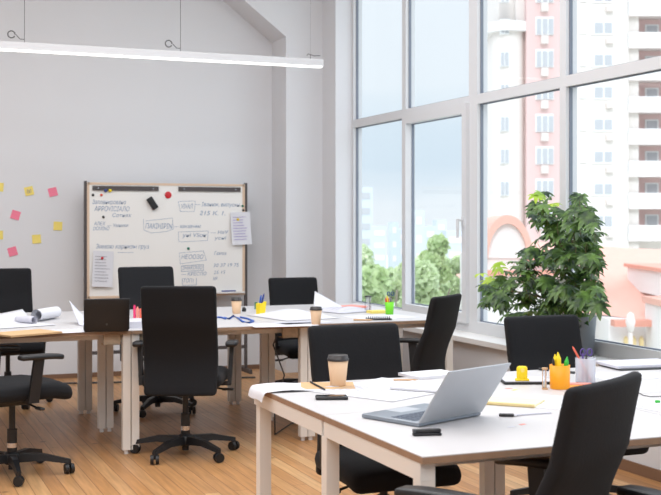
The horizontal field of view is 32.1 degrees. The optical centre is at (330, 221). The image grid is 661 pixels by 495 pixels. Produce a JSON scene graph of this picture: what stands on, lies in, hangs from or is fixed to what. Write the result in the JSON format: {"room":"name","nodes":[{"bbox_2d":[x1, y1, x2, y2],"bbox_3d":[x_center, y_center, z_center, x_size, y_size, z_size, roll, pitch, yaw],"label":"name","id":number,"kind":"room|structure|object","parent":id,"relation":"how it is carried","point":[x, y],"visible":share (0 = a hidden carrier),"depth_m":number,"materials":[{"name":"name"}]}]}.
{"room":"open-plan office","nodes":[
{"label":"open-plan office","id":0,"kind":"room"},
{"bbox_2d":[0,0,271,375],"bbox_3d":[-3.902,-0.738,9.640,8.386,4.250,0.100,0,0,-22],"label":"wall","id":1,"kind":"structure","parent":0,"point":[67,121],"depth_m":10.37,"materials":[{"name":"paint"}]},
{"bbox_2d":[7,246,17,256],"bbox_3d":[-2.775,0.258,10.037,0.094,0.094,0.007,0,0,-22],"label":"sticky note","id":2,"kind":"object","parent":1,"relation":"attached to","point":[12,251],"visible":1,"depth_m":10.04,"materials":[{"name":"pink"}]},
{"bbox_2d":[10,210,20,219],"bbox_3d":[-2.752,-0.061,10.047,0.095,0.095,0.007,0,0,-22],"label":"sticky note","id":3,"kind":"object","parent":1,"relation":"attached to","point":[15,214],"visible":1,"depth_m":10.05,"materials":[{"name":"pink"}]},
{"bbox_2d":[24,186,33,195],"bbox_3d":[-2.644,-0.272,10.088,0.090,0.090,0.012,0,0,-22],"label":"sticky note","id":4,"kind":"object","parent":1,"relation":"attached to","point":[28,190],"visible":1,"depth_m":10.09,"materials":[{"name":"yellow"}]},
{"bbox_2d":[32,234,40,243],"bbox_3d":[-2.585,0.150,10.114,0.081,0.081,0.007,0,0,-22],"label":"sticky note","id":5,"kind":"object","parent":1,"relation":"attached to","point":[35,238],"visible":1,"depth_m":10.11,"materials":[{"name":"yellow"}]},
{"bbox_2d":[48,187,57,196],"bbox_3d":[-2.454,-0.265,10.167,0.092,0.092,0.007,0,0,-22],"label":"sticky note","id":6,"kind":"object","parent":1,"relation":"attached to","point":[52,192],"visible":1,"depth_m":10.17,"materials":[{"name":"pink"}]},
{"bbox_2d":[53,222,61,229],"bbox_3d":[-2.414,0.035,10.183,0.080,0.080,0.007,0,0,-22],"label":"sticky note","id":7,"kind":"object","parent":1,"relation":"attached to","point":[57,225],"visible":1,"depth_m":10.18,"materials":[{"name":"yellow"}]},
{"bbox_2d":[43,364,259,378],"bbox_3d":[-4.069,1.367,9.511,7.580,0.040,0.015,0,0,-22],"label":"baseboard","id":8,"kind":"structure","parent":1,"relation":"attached to","point":[255,366],"depth_m":10.23,"materials":[{"name":"brown"}]},
{"bbox_2d":[223,0,322,372],"bbox_3d":[-0.793,-0.738,10.627,1.390,4.250,0.400,0,0,-22],"label":"column","id":9,"kind":"structure","parent":1,"relation":"attached to","point":[297,92],"depth_m":10.64,"materials":[{"name":"paint"}]},
{"bbox_2d":[63,377,254,383],"bbox_3d":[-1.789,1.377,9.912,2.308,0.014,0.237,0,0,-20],"label":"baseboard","id":10,"kind":"structure","parent":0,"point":[241,377],"depth_m":9.85,"materials":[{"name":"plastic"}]},
{"bbox_2d":[0,369,660,494],"bbox_3d":[-1.332,1.447,3.425,8.496,0.120,13.750,0,0,-22],"label":"floor","id":11,"kind":"structure","parent":0,"point":[102,467],"depth_m":6.80,"materials":[{"name":"brown wood"}]},
{"bbox_2d":[0,268,52,409],"bbox_3d":[-2.445,0.876,8.755,0.650,1.022,0.683,0,0,-22],"label":"office chair","id":12,"kind":"object","parent":11,"relation":"on","point":[15,283],"visible":0.37,"depth_m":9.00,"materials":[{"name":"black fabric"}]},
{"bbox_2d":[0,345,74,486],"bbox_3d":[-1.777,0.873,6.294,0.636,1.027,0.656,0,0,-40],"label":"office chair","id":13,"kind":"object","parent":11,"relation":"on","point":[15,390],"visible":1,"depth_m":6.22,"materials":[{"name":"black plastic"}]},
{"bbox_2d":[26,311,84,413],"bbox_3d":[-2.169,1.017,7.784,1.127,0.740,0.817,0,0,-22],"label":"desk","id":14,"kind":"object","parent":11,"relation":"on","point":[65,315],"visible":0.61,"depth_m":8.29,"materials":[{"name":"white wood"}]},
{"bbox_2d":[31,306,60,321],"bbox_3d":[-1.871,0.606,7.576,0.076,0.080,0.278,0,0,14],"label":"rolled plan","id":15,"kind":"object","parent":14,"relation":"on","point":[49,313],"visible":0.88,"depth_m":7.54,"materials":[{"name":"white paper"}]},
{"bbox_2d":[0,321,131,453],"bbox_3d":[-1.865,1.017,7.033,1.127,0.740,0.836,0,0,-22],"label":"desk","id":16,"kind":"object","parent":11,"relation":"on","point":[103,339],"visible":0.88,"depth_m":6.87,"materials":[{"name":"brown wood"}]},
{"bbox_2d":[0,309,54,328],"bbox_3d":[-2.023,0.607,7.224,0.420,0.073,0.450,0,0,-42],"label":"paper sheet","id":17,"kind":"object","parent":16,"relation":"on","point":[7,319],"visible":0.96,"depth_m":7.32,"materials":[{"name":"white paper"}]},
{"bbox_2d":[15,315,37,323],"bbox_3d":[-1.936,0.621,7.314,0.174,0.050,0.047,0,0,38],"label":"rolled plan","id":18,"kind":"object","parent":17,"relation":"on","point":[19,318],"visible":1,"depth_m":7.29,"materials":[{"name":"white paper"}]},
{"bbox_2d":[54,328,83,332],"bbox_3d":[-1.543,0.646,6.826,0.420,0.002,0.240,0,0,-25],"label":"paper sheet","id":19,"kind":"object","parent":16,"relation":"on","point":[80,329],"visible":0.44,"depth_m":6.84,"materials":[{"name":"white paper"}]},
{"bbox_2d":[83,298,129,331],"bbox_3d":[-1.338,0.548,6.849,0.264,0.197,0.265,0,0,-14],"label":"laptop","id":20,"kind":"object","parent":19,"relation":"on","point":[100,315],"visible":1,"depth_m":6.74,"materials":[{"name":"black plastic"}]},
{"bbox_2d":[69,301,83,325],"bbox_3d":[-1.541,0.571,7.295,0.160,0.145,0.260,0,0,-30],"label":"paper sheet","id":21,"kind":"object","parent":16,"relation":"on","point":[80,318],"visible":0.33,"depth_m":7.28,"materials":[{"name":"white paper"}]},
{"bbox_3d":[-1.906,0.646,6.643,0.420,0.001,0.220,0,0,-18],"label":"paper sheet","id":22,"kind":"object","parent":16,"relation":"on","visible":0},
{"bbox_2d":[0,329,61,337],"bbox_3d":[-1.762,0.642,6.643,0.240,0.010,0.340,0,0,43],"label":"folder","id":23,"kind":"object","parent":22,"relation":"on","point":[33,332],"visible":1,"depth_m":6.63,"materials":[{"name":"beige paper"}]},
{"bbox_2d":[114,266,196,417],"bbox_3d":[-1.287,0.863,8.483,0.665,1.047,0.645,0,0,-25],"label":"office chair","id":24,"kind":"object","parent":11,"relation":"on","point":[131,280],"visible":0.23,"depth_m":8.64,"materials":[{"name":"black fabric"}]},
{"bbox_2d":[84,181,251,373],"bbox_3d":[-1.468,0.513,10.360,1.494,1.747,0.330,0,0,-22],"label":"whiteboard","id":25,"kind":"object","parent":11,"relation":"on","point":[197,217],"visible":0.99,"depth_m":10.37,"materials":[{"name":"white plastic"}]},
{"bbox_2d":[92,251,113,286],"bbox_3d":[-2.001,0.413,10.110,0.196,0.324,0.028,0,0,-22],"label":"paper sheet","id":26,"kind":"object","parent":25,"relation":"attached to","point":[102,271],"visible":1,"depth_m":10.11,"materials":[{"name":"white paper"}]},
{"bbox_2d":[146,197,157,209],"bbox_3d":[-1.592,-0.167,10.278,0.104,0.121,0.037,0,0,-22],"label":"eraser","id":27,"kind":"object","parent":25,"relation":"attached to","point":[150,200],"visible":1,"depth_m":10.26,"materials":[{"name":"black plastic"}]},
{"bbox_2d":[216,291,244,293],"bbox_3d":[-0.922,0.644,10.530,0.271,0.016,0.062,0,0,-22],"label":"tray","id":28,"kind":"object","parent":25,"relation":"on","point":[217,292],"depth_m":10.53,"materials":[{"name":"white"}]},
{"bbox_2d":[230,212,251,244],"bbox_3d":[-0.821,0.058,10.580,0.200,0.306,0.028,0,0,-22],"label":"paper sheet","id":29,"kind":"object","parent":25,"relation":"attached to","point":[241,229],"visible":1,"depth_m":10.59,"materials":[{"name":"white paper"}]},
{"bbox_2d":[85,307,255,413],"bbox_3d":[-1.121,1.017,8.208,1.127,0.740,0.817,0,0,-22],"label":"desk","id":30,"kind":"object","parent":11,"relation":"on","point":[221,311],"visible":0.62,"depth_m":8.32,"materials":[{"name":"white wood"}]},
{"bbox_2d":[231,297,241,313],"bbox_3d":[-0.665,0.591,8.132,0.081,0.112,0.081,0,0,-25],"label":"coffee cup","id":31,"kind":"object","parent":30,"relation":"on","point":[236,302],"visible":1,"depth_m":8.11,"materials":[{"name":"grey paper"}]},
{"bbox_2d":[130,286,239,464],"bbox_3d":[-0.876,0.875,6.843,0.649,1.024,0.696,0,0,0],"label":"office chair","id":32,"kind":"object","parent":11,"relation":"on","point":[179,343],"visible":1,"depth_m":6.59,"materials":[{"name":"black fabric"}]},
{"bbox_2d":[106,315,308,449],"bbox_3d":[-0.818,1.017,7.456,1.127,0.740,0.836,0,0,-22],"label":"desk","id":33,"kind":"object","parent":11,"relation":"on","point":[233,326],"visible":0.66,"depth_m":7.29,"materials":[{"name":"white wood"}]},
{"bbox_2d":[129,318,141,328],"bbox_3d":[-1.189,0.627,7.120,0.170,0.040,0.240,0,0,-22],"label":"paper stack","id":34,"kind":"object","parent":33,"relation":"on","point":[136,322],"visible":0.42,"depth_m":7.00,"materials":[{"name":"white paper"}]},
{"bbox_2d":[217,315,253,322],"bbox_3d":[-0.604,0.641,7.595,0.150,0.011,0.564,0,0,-27],"label":"lanyard","id":35,"kind":"object","parent":33,"relation":"on","point":[241,320],"visible":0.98,"depth_m":7.65,"materials":[{"name":"blue"}]},
{"bbox_2d":[248,322,314,327],"bbox_3d":[-0.295,0.646,7.224,0.420,0.002,0.250,0,0,-16],"label":"paper sheet","id":36,"kind":"object","parent":33,"relation":"on","point":[307,323],"visible":0.94,"depth_m":7.17,"materials":[{"name":"white paper"}]},
{"bbox_2d":[310,306,321,324],"bbox_3d":[-0.091,0.591,7.259,0.081,0.112,0.081,0,0,8],"label":"coffee cup","id":37,"kind":"object","parent":36,"relation":"on","point":[315,311],"visible":1,"depth_m":7.23,"materials":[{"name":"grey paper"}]},
{"bbox_2d":[273,335,293,434],"bbox_3d":[-0.218,1.054,7.842,0.124,0.659,1.002,0,0,18],"label":"power cable","id":38,"kind":"object","parent":33,"relation":"hanging from","point":[275,433],"visible":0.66,"depth_m":7.41,"materials":[{"name":"grey plastic"}]},
{"bbox_2d":[268,277,317,382],"bbox_3d":[-0.191,0.926,9.342,0.650,0.922,0.683,0,0,-22],"label":"office chair","id":39,"kind":"object","parent":11,"relation":"on","point":[291,290],"visible":0.27,"depth_m":9.55,"materials":[{"name":"black fabric"}]},
{"bbox_2d":[235,303,396,403],"bbox_3d":[-0.115,1.017,8.614,1.037,0.740,0.817,0,0,-22],"label":"desk","id":40,"kind":"object","parent":11,"relation":"on","point":[306,307],"visible":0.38,"depth_m":8.74,"materials":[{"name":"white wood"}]},
{"bbox_2d":[314,291,341,307],"bbox_3d":[0.007,0.577,8.407,0.260,0.131,0.240,0,0,3],"label":"paper sheet","id":41,"kind":"object","parent":40,"relation":"on","point":[320,300],"visible":0.45,"depth_m":8.46,"materials":[{"name":"white paper"}]},
{"bbox_2d":[309,306,373,312],"bbox_3d":[0.109,0.625,8.360,0.400,0.038,0.360,0,0,-40],"label":"crumpled plan","id":42,"kind":"object","parent":40,"relation":"on","point":[348,309],"visible":0.85,"depth_m":8.22,"materials":[{"name":"white paper"}]},
{"bbox_2d":[268,310,452,439],"bbox_3d":[0.188,1.017,7.863,1.037,0.740,0.836,0,0,-22],"label":"desk","id":43,"kind":"object","parent":11,"relation":"on","point":[402,323],"visible":0.27,"depth_m":7.68,"materials":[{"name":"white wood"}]},
{"bbox_2d":[249,309,337,320],"bbox_3d":[-0.259,0.623,7.832,0.420,0.042,0.550,0,0,-32],"label":"crumpled plan","id":44,"kind":"object","parent":43,"relation":"on","point":[285,314],"visible":0.9,"depth_m":7.68,"materials":[{"name":"white paper"}]},
{"bbox_2d":[256,301,266,313],"bbox_3d":[-0.477,0.597,7.919,0.056,0.100,0.050,0,0,-39],"label":"pen cup","id":45,"kind":"object","parent":44,"relation":"on","point":[260,307],"visible":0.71,"depth_m":7.90,"materials":[{"name":"yellow plastic"}]},
{"bbox_2d":[273,320,330,324],"bbox_3d":[-0.174,0.646,7.404,0.360,0.002,0.180,0,0,-32],"label":"paper sheet","id":46,"kind":"object","parent":43,"relation":"on","point":[322,321],"visible":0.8,"depth_m":7.39,"materials":[{"name":"white"}]},
{"bbox_2d":[366,310,385,313],"bbox_3d":[0.334,0.638,8.176,0.130,0.018,0.100,0,0,-22],"label":"sticky pad","id":47,"kind":"object","parent":43,"relation":"on","point":[367,311],"visible":0.94,"depth_m":8.14,"materials":[{"name":"yellow"}]},
{"bbox_2d":[342,314,420,318],"bbox_3d":[0.341,0.646,7.832,0.420,0.001,0.350,0,0,-30],"label":"paper sheet","id":48,"kind":"object","parent":43,"relation":"on","point":[393,316],"visible":0.74,"depth_m":7.86,"materials":[{"name":"white paper"}]},
{"bbox_2d":[366,316,391,319],"bbox_3d":[0.320,0.633,7.639,0.165,0.027,0.164,0,0,-2],"label":"spiral notebook","id":49,"kind":"object","parent":48,"relation":"on","point":[367,317],"visible":0.99,"depth_m":7.58,"materials":[{"name":"white paper"}]},
{"bbox_2d":[385,302,393,314],"bbox_3d":[0.413,0.603,8.044,0.064,0.088,0.064,0,0,-22],"label":"pen cup","id":50,"kind":"object","parent":48,"relation":"on","point":[389,306],"visible":1,"depth_m":8.02,"materials":[{"name":"green plastic"}]},
{"bbox_2d":[308,323,461,494],"bbox_3d":[0.228,0.920,4.809,0.650,0.934,0.683,0,0,-22],"label":"office chair","id":51,"kind":"object","parent":11,"relation":"on","point":[373,350],"visible":0.48,"depth_m":5.00,"materials":[{"name":"black fabric"}]},
{"bbox_2d":[254,377,564,494],"bbox_3d":[0.321,1.017,4.398,1.047,0.740,0.742,0,0,-22],"label":"desk","id":52,"kind":"object","parent":11,"relation":"on","point":[301,407],"visible":0.49,"depth_m":4.34,"materials":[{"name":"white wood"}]},
{"bbox_2d":[248,383,320,402],"bbox_3d":[-0.179,0.662,4.466,0.236,0.048,0.215,0,0,-18],"label":"paper sheet","id":53,"kind":"object","parent":52,"relation":"on","point":[257,391],"visible":1,"depth_m":4.45,"materials":[{"name":"white paper"}]},
{"bbox_2d":[301,382,354,388],"bbox_3d":[-0.012,0.645,4.523,0.210,0.004,0.190,0,0,-2],"label":"folder","id":54,"kind":"object","parent":52,"relation":"on","point":[306,385],"visible":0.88,"depth_m":4.52,"materials":[{"name":"beige paper"}]},
{"bbox_2d":[327,354,348,385],"bbox_3d":[0.029,0.582,4.523,0.087,0.120,0.087,0,0,-35],"label":"coffee cup","id":55,"kind":"object","parent":54,"relation":"on","point":[337,363],"visible":1,"depth_m":4.49,"materials":[{"name":"brown paper"}]},
{"bbox_2d":[315,394,347,399],"bbox_3d":[0.004,0.641,4.204,0.118,0.012,0.064,0,0,-4],"label":"smartphone","id":56,"kind":"object","parent":52,"relation":"on","point":[335,396],"visible":1,"depth_m":4.18,"materials":[{"name":"black plastic"}]},
{"bbox_2d":[305,382,434,401],"bbox_3d":[0.160,0.644,4.377,0.420,0.004,0.300,0,0,40],"label":"paper sheet","id":57,"kind":"object","parent":52,"relation":"on","point":[362,390],"visible":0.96,"depth_m":4.34,"materials":[{"name":"white paper"}]},
{"bbox_2d":[359,378,416,385],"bbox_3d":[0.220,0.646,4.593,0.210,0.002,0.297,0,0,33],"label":"paper sheet","id":58,"kind":"object","parent":52,"relation":"on","point":[379,381],"visible":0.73,"depth_m":4.62,"materials":[{"name":"white paper"}]},
{"bbox_2d":[398,369,447,379],"bbox_3d":[0.420,0.641,4.832,0.220,0.012,0.160,0,0,-30],"label":"notebook","id":59,"kind":"object","parent":52,"relation":"on","point":[427,374],"visible":0.81,"depth_m":4.79,"materials":[{"name":"white paper"}]},
{"bbox_2d":[542,367,547,389],"bbox_3d":[0.828,0.605,4.442,0.023,0.084,0.023,0,0,-22],"label":"hourglass","id":60,"kind":"object","parent":52,"relation":"on","point":[543,368],"visible":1,"depth_m":4.44,"materials":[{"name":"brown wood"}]},
{"bbox_3d":[0.365,0.645,4.469,0.205,0.004,0.215,0,0,28],"label":"notebook cover","id":61,"kind":"object","parent":52,"relation":"on","visible":0},
{"bbox_2d":[390,380,441,392],"bbox_3d":[0.365,0.639,4.469,0.200,0.008,0.210,0,0,28],"label":"notebook","id":62,"kind":"object","parent":61,"relation":"on","point":[424,386],"visible":0.78,"depth_m":4.44,"materials":[{"name":"white paper"}]},
{"bbox_2d":[400,293,461,371],"bbox_3d":[0.431,0.916,7.133,0.683,0.942,0.650,0,0,28],"label":"office chair","id":63,"kind":"object","parent":11,"relation":"on","point":[427,352],"visible":0.25,"depth_m":6.94,"materials":[{"name":"black fabric"}]},
{"bbox_2d":[321,405,660,494],"bbox_3d":[0.596,1.017,3.716,1.047,0.740,0.762,0,0,-22],"label":"desk","id":64,"kind":"object","parent":11,"relation":"on","point":[485,437],"visible":0.69,"depth_m":3.52,"materials":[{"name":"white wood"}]},
{"bbox_2d":[412,428,441,435],"bbox_3d":[0.292,0.636,3.485,0.088,0.020,0.024,0,0,-8],"label":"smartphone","id":65,"kind":"object","parent":64,"relation":"on","point":[426,431],"visible":1,"depth_m":3.48,"materials":[{"name":"black plastic"}]},
{"bbox_2d":[362,363,510,426],"bbox_3d":[0.346,0.553,3.772,0.318,0.188,0.373,0,0,-45],"label":"laptop","id":66,"kind":"object","parent":64,"relation":"on","point":[464,393],"visible":1,"depth_m":3.69,"materials":[{"name":"grey metal"}]},
{"bbox_2d":[486,396,544,407],"bbox_3d":[0.653,0.641,4.106,0.190,0.012,0.154,0,0,24],"label":"notepad","id":67,"kind":"object","parent":64,"relation":"on","point":[495,400],"visible":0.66,"depth_m":4.09,"materials":[{"name":"beige paper"}]},
{"bbox_2d":[499,412,550,416],"bbox_3d":[0.655,0.642,3.844,0.196,0.009,0.037,0,0,-15],"label":"pen","id":68,"kind":"object","parent":64,"relation":"on","point":[500,414],"visible":1,"depth_m":3.83,"materials":[{"name":"black plastic"}]},
{"bbox_2d":[525,394,562,409],"bbox_3d":[0.784,0.646,4.134,0.210,0.002,0.297,0,0,28],"label":"paper sheet","id":69,"kind":"object","parent":64,"relation":"on","point":[551,402],"visible":0.55,"depth_m":4.14,"materials":[{"name":"white paper"}]},
{"bbox_2d":[394,371,641,494],"bbox_3d":[0.502,0.903,3.257,0.655,0.967,0.648,0,0,38],"label":"office chair","id":70,"kind":"object","parent":11,"relation":"on","point":[594,427],"visible":0.84,"depth_m":3.04,"materials":[{"name":"black fabric"}]},
{"bbox_2d":[504,315,648,494],"bbox_3d":[1.193,0.931,5.544,0.650,0.912,0.683,0,0,-22],"label":"office chair","id":71,"kind":"object","parent":11,"relation":"on","point":[532,342],"visible":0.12,"depth_m":5.78,"materials":[{"name":"black fabric"}]},
{"bbox_2d":[494,366,660,494],"bbox_3d":[1.313,1.017,4.799,1.087,0.740,0.742,0,0,-22],"label":"desk","id":72,"kind":"object","parent":11,"relation":"on","point":[647,385],"visible":0.21,"depth_m":4.88,"materials":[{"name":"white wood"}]},
{"bbox_2d":[501,377,549,384],"bbox_3d":[0.790,0.640,4.646,0.205,0.012,0.150,0,0,-2],"label":"binder","id":73,"kind":"object","parent":72,"relation":"on","point":[505,380],"visible":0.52,"depth_m":4.58,"materials":[{"name":"white paper"}]},
{"bbox_2d":[515,366,528,380],"bbox_3d":[0.766,0.605,4.600,0.055,0.058,0.030,0,0,-2],"label":"tape dispenser","id":74,"kind":"object","parent":73,"relation":"on","point":[521,370],"visible":1,"depth_m":4.59,"materials":[{"name":"yellow plastic"}]},
{"bbox_2d":[549,364,569,389],"bbox_3d":[0.891,0.601,4.469,0.079,0.092,0.079,0,0,-22],"label":"pen cup","id":75,"kind":"object","parent":72,"relation":"on","point":[559,375],"visible":0.94,"depth_m":4.44,"materials":[{"name":"orange plastic"}]},
{"bbox_2d":[556,352,560,365],"bbox_3d":[0.887,0.573,4.461,0.027,0.138,0.021,0,0,15],"label":"highlighter","id":76,"kind":"object","parent":75,"relation":"in","point":[558,358],"visible":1,"depth_m":4.45,"materials":[{"name":"yellow"}]},
{"bbox_2d":[584,371,660,379],"bbox_3d":[1.239,0.646,4.832,0.297,0.002,0.210,0,0,-14],"label":"paper sheet","id":77,"kind":"object","parent":72,"relation":"on","point":[645,375],"visible":0.63,"depth_m":4.84,"materials":[{"name":"white paper"}]},
{"bbox_2d":[595,358,660,370],"bbox_3d":[1.377,0.636,5.136,0.320,0.020,0.212,0,0,-16],"label":"folder","id":78,"kind":"object","parent":72,"relation":"on","point":[629,364],"visible":1,"depth_m":5.09,"materials":[{"name":"white paper"}]},
{"bbox_3d":[1.028,0.597,4.636,0.082,0.100,0.082,0,0,-22],"label":"pen cup","id":79,"kind":"object","parent":72,"relation":"on","visible":0},
{"bbox_2d":[572,346,591,380],"bbox_3d":[1.016,0.572,4.639,0.081,0.143,0.008,0,0,0],"label":"pencil","id":80,"kind":"object","parent":79,"relation":"in","point":[576,353],"visible":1,"depth_m":4.64,"materials":[{"name":"red"}]},
{"bbox_2d":[580,348,592,378],"bbox_3d":[1.034,0.573,4.653,0.053,0.125,0.006,0,0,-5],"label":"scissors","id":81,"kind":"object","parent":79,"relation":"in","point":[582,348],"visible":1,"depth_m":4.65,"materials":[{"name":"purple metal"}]},
{"bbox_2d":[616,484,660,494],"bbox_3d":[1.155,0.886,3.277,0.650,1.002,0.683,0,0,-28],"label":"office chair","id":82,"kind":"object","parent":11,"relation":"on","point":[630,489],"visible":1,"depth_m":3.23,"materials":[{"name":"black plastic"}]},
{"bbox_2d":[636,392,660,414],"bbox_3d":[1.588,1.017,4.117,1.087,0.740,0.762,0,0,-22],"label":"desk","id":83,"kind":"object","parent":11,"relation":"on","point":[656,393],"visible":0.04,"depth_m":4.24,"materials":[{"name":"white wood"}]},
{"bbox_2d":[636,397,660,411],"bbox_3d":[1.149,0.646,4.066,0.210,0.002,0.297,0,0,-34],"label":"paper sheet","id":84,"kind":"object","parent":83,"relation":"on","point":[646,403],"visible":0.59,"depth_m":4.07,"materials":[{"name":"white paper"}]},
{"bbox_2d":[386,255,394,305],"bbox_3d":[137.246,13.887,201.053,394.864,1.000,570.000,0,0,-22],"label":"ground","id":85,"kind":"structure","parent":0,"point":[386,255],"depth_m":380.18,"materials":[{"name":"white"}]},
{"bbox_2d":[362,187,371,277],"bbox_3d":[6.678,3.041,245.940,4.174,20.691,12.120,0,0,0],"label":"building","id":86,"kind":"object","parent":85,"relation":"on","point":[366,191],"visible":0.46,"depth_m":240.01,"materials":[{"name":"white"}]},
{"bbox_2d":[362,243,374,266],"bbox_3d":[1.187,7.148,55.975,3.442,12.493,3.549,0,0,15],"label":"tree","id":87,"kind":"object","parent":85,"relation":"on","point":[367,253],"visible":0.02,"depth_m":55.65,"materials":[{"name":"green plant"}]},
{"bbox_2d":[362,263,392,304],"bbox_3d":[1.077,7.298,33.900,3.316,12.193,2.535,0,0,-20],"label":"tree","id":88,"kind":"object","parent":85,"relation":"on","point":[378,274],"visible":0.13,"depth_m":33.70,"materials":[{"name":"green plant"}]},
{"bbox_2d":[372,226,385,267],"bbox_3d":[12.783,7.215,305.940,3.652,12.344,12.120,0,0,0],"label":"building","id":89,"kind":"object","parent":85,"relation":"on","point":[378,232],"visible":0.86,"depth_m":300.01,"materials":[{"name":"white"}]},
{"bbox_2d":[378,266,401,307],"bbox_3d":[2.411,7.543,44.048,3.508,11.703,3.507,0,0,-2],"label":"tree","id":90,"kind":"object","parent":85,"relation":"on","point":[396,283],"visible":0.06,"depth_m":44.08,"materials":[{"name":"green plant"}]},
{"bbox_2d":[388,222,397,268],"bbox_3d":[14.469,6.694,265.940,1.809,13.387,12.120,0,0,0],"label":"building","id":91,"kind":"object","parent":85,"relation":"on","point":[392,226],"visible":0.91,"depth_m":260.02,"materials":[{"name":"white"}]},
{"bbox_2d":[398,229,401,264],"bbox_3d":[16.504,7.485,265.940,2.261,11.804,12.120,0,0,0],"label":"building","id":92,"kind":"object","parent":85,"relation":"on","point":[399,230],"visible":0.27,"depth_m":260.02,"materials":[{"name":"white"}]},
{"bbox_2d":[415,210,423,256],"bbox_3d":[15.391,5.650,205.940,1.913,15.474,12.120,0,0,0],"label":"building","id":93,"kind":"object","parent":85,"relation":"on","point":[419,214],"visible":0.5,"depth_m":200.00,"materials":[{"name":"white"}]},
{"bbox_2d":[396,257,443,305],"bbox_3d":[2.972,7.269,38.032,2.098,12.251,2.425,0,0,-22],"label":"tree","id":94,"kind":"object","parent":85,"relation":"on","point":[427,279],"visible":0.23,"depth_m":37.56,"materials":[{"name":"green plant"}]},
{"bbox_2d":[424,226,435,249],"bbox_3d":[22.609,7.146,265.940,2.713,12.483,12.120,0,0,0],"label":"building","id":95,"kind":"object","parent":85,"relation":"on","point":[429,231],"visible":0.32,"depth_m":260.02,"materials":[{"name":"white"}]},
{"bbox_2d":[417,232,453,294],"bbox_3d":[4.184,6.897,46.061,2.066,12.994,2.104,0,0,0],"label":"tree","id":96,"kind":"object","parent":85,"relation":"on","point":[438,246],"visible":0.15,"depth_m":45.65,"materials":[{"name":"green plant"}]},
{"bbox_2d":[432,220,445,234],"bbox_3d":[28.956,6.433,305.940,2.609,13.909,12.120,0,0,0],"label":"building","id":97,"kind":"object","parent":85,"relation":"on","point":[440,225],"visible":0.34,"depth_m":300.01,"materials":[{"name":"white"}]},
{"bbox_2d":[440,254,459,309],"bbox_3d":[5.737,7.466,54.978,2.188,11.857,2.344,0,0,-22],"label":"tree","id":98,"kind":"object","parent":85,"relation":"on","point":[453,284],"visible":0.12,"depth_m":54.41,"materials":[{"name":"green plant"}]},
{"bbox_2d":[441,231,461,259],"bbox_3d":[26.713,7.633,245.940,5.009,11.509,12.120,0,0,0],"label":"building","id":99,"kind":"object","parent":85,"relation":"on","point":[455,243],"visible":0.33,"depth_m":240.01,"materials":[{"name":"white"}]},
{"bbox_2d":[460,215,660,348],"bbox_3d":[12.020,6.553,48.900,11.960,13.667,18.200,0,0,0],"label":"building","id":100,"kind":"structure","parent":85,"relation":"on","point":[631,281],"depth_m":45.90,"materials":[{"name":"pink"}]},
{"bbox_2d":[487,0,660,248],"bbox_3d":[29.423,-6.548,118.500,29.431,39.870,23.000,0,0,0],"label":"apartment building","id":101,"kind":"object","parent":85,"relation":"on","point":[619,121],"visible":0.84,"depth_m":108.00,"materials":[{"name":"white concrete"}]},
{"bbox_2d":[625,312,635,344],"bbox_3d":[7.826,7.867,30.000,0.260,11.039,0.260,0,0,-22],"label":"street lamp","id":102,"kind":"object","parent":85,"relation":"on","point":[630,321],"visible":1,"depth_m":29.94,"materials":[{"name":"beige"}]},
{"bbox_2d":[323,0,660,469],"bbox_3d":[2.506,-0.738,4.976,0.496,4.250,13.350,0,0,-22],"label":"wall","id":103,"kind":"structure","parent":0,"point":[337,14],"depth_m":10.44,"materials":[{"name":"paint"}]},
{"bbox_2d":[352,0,403,309],"bbox_3d":[0.439,-0.903,9.976,0.085,3.420,1.090,0,0,-22],"label":"window","id":104,"kind":"structure","parent":103,"relation":"in","point":[358,122],"depth_m":10.44,"materials":[{"name":"white plastic"}]},
{"bbox_2d":[402,0,472,332],"bbox_3d":[0.821,-0.903,8.915,0.170,3.420,1.163,0,0,-22],"label":"window","id":105,"kind":"structure","parent":103,"relation":"in","point":[462,106],"depth_m":9.17,"materials":[{"name":"white plastic"}]},
{"bbox_2d":[403,327,618,366],"bbox_3d":[2.254,0.825,5.079,0.226,0.035,11.530,0,0,-22],"label":"trim","id":106,"kind":"structure","parent":103,"relation":"attached to","point":[458,335],"depth_m":7.90,"materials":[{"name":"white"}]},
{"bbox_2d":[474,190,610,356],"bbox_3d":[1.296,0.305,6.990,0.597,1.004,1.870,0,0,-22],"label":"potted plant","id":107,"kind":"object","parent":106,"relation":"on","point":[577,295],"visible":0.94,"depth_m":6.63,"materials":[{"name":"green plant"}]},
{"bbox_2d":[473,0,562,338],"bbox_3d":[1.296,-0.903,7.854,0.085,3.420,1.160,0,0,-22],"label":"window","id":108,"kind":"structure","parent":103,"relation":"in","point":[481,97],"depth_m":8.33,"materials":[{"name":"white plastic"}]},
{"bbox_2d":[563,0,660,359],"bbox_3d":[1.730,-0.903,6.780,0.085,3.420,1.157,0,0,-22],"label":"window","id":109,"kind":"structure","parent":103,"relation":"in","point":[572,79],"depth_m":7.27,"materials":[{"name":"white plastic"}]},
{"bbox_2d":[618,459,660,481],"bbox_3d":[2.344,1.357,4.695,0.015,0.060,12.950,0,0,-22],"label":"baseboard","id":110,"kind":"structure","parent":103,"relation":"attached to","point":[626,465],"depth_m":6.29,"materials":[{"name":"brown wood"}]},
{"bbox_3d":[-1.267,-2.938,3.452,8.636,0.150,13.750,0,0,-22],"label":"ceiling","id":111,"kind":"structure","parent":0,"visible":0},
{"bbox_2d":[0,0,323,67],"bbox_3d":[-2.659,-2.033,7.942,5.600,1.656,0.052,0,0,-22],"label":"pendant lamp","id":112,"kind":"object","parent":111,"relation":"hanging from","point":[10,46],"visible":1,"depth_m":8.49,"materials":[{"name":"grey metal"}]},
{"bbox_2d":[0,49,321,67],"bbox_3d":[-2.660,-1.210,7.942,5.578,0.010,0.052,0,0,-22],"label":"diffuser","id":113,"kind":"object","parent":112,"relation":"attached to","point":[86,52],"depth_m":8.53,"materials":[{"name":"white plastic"}]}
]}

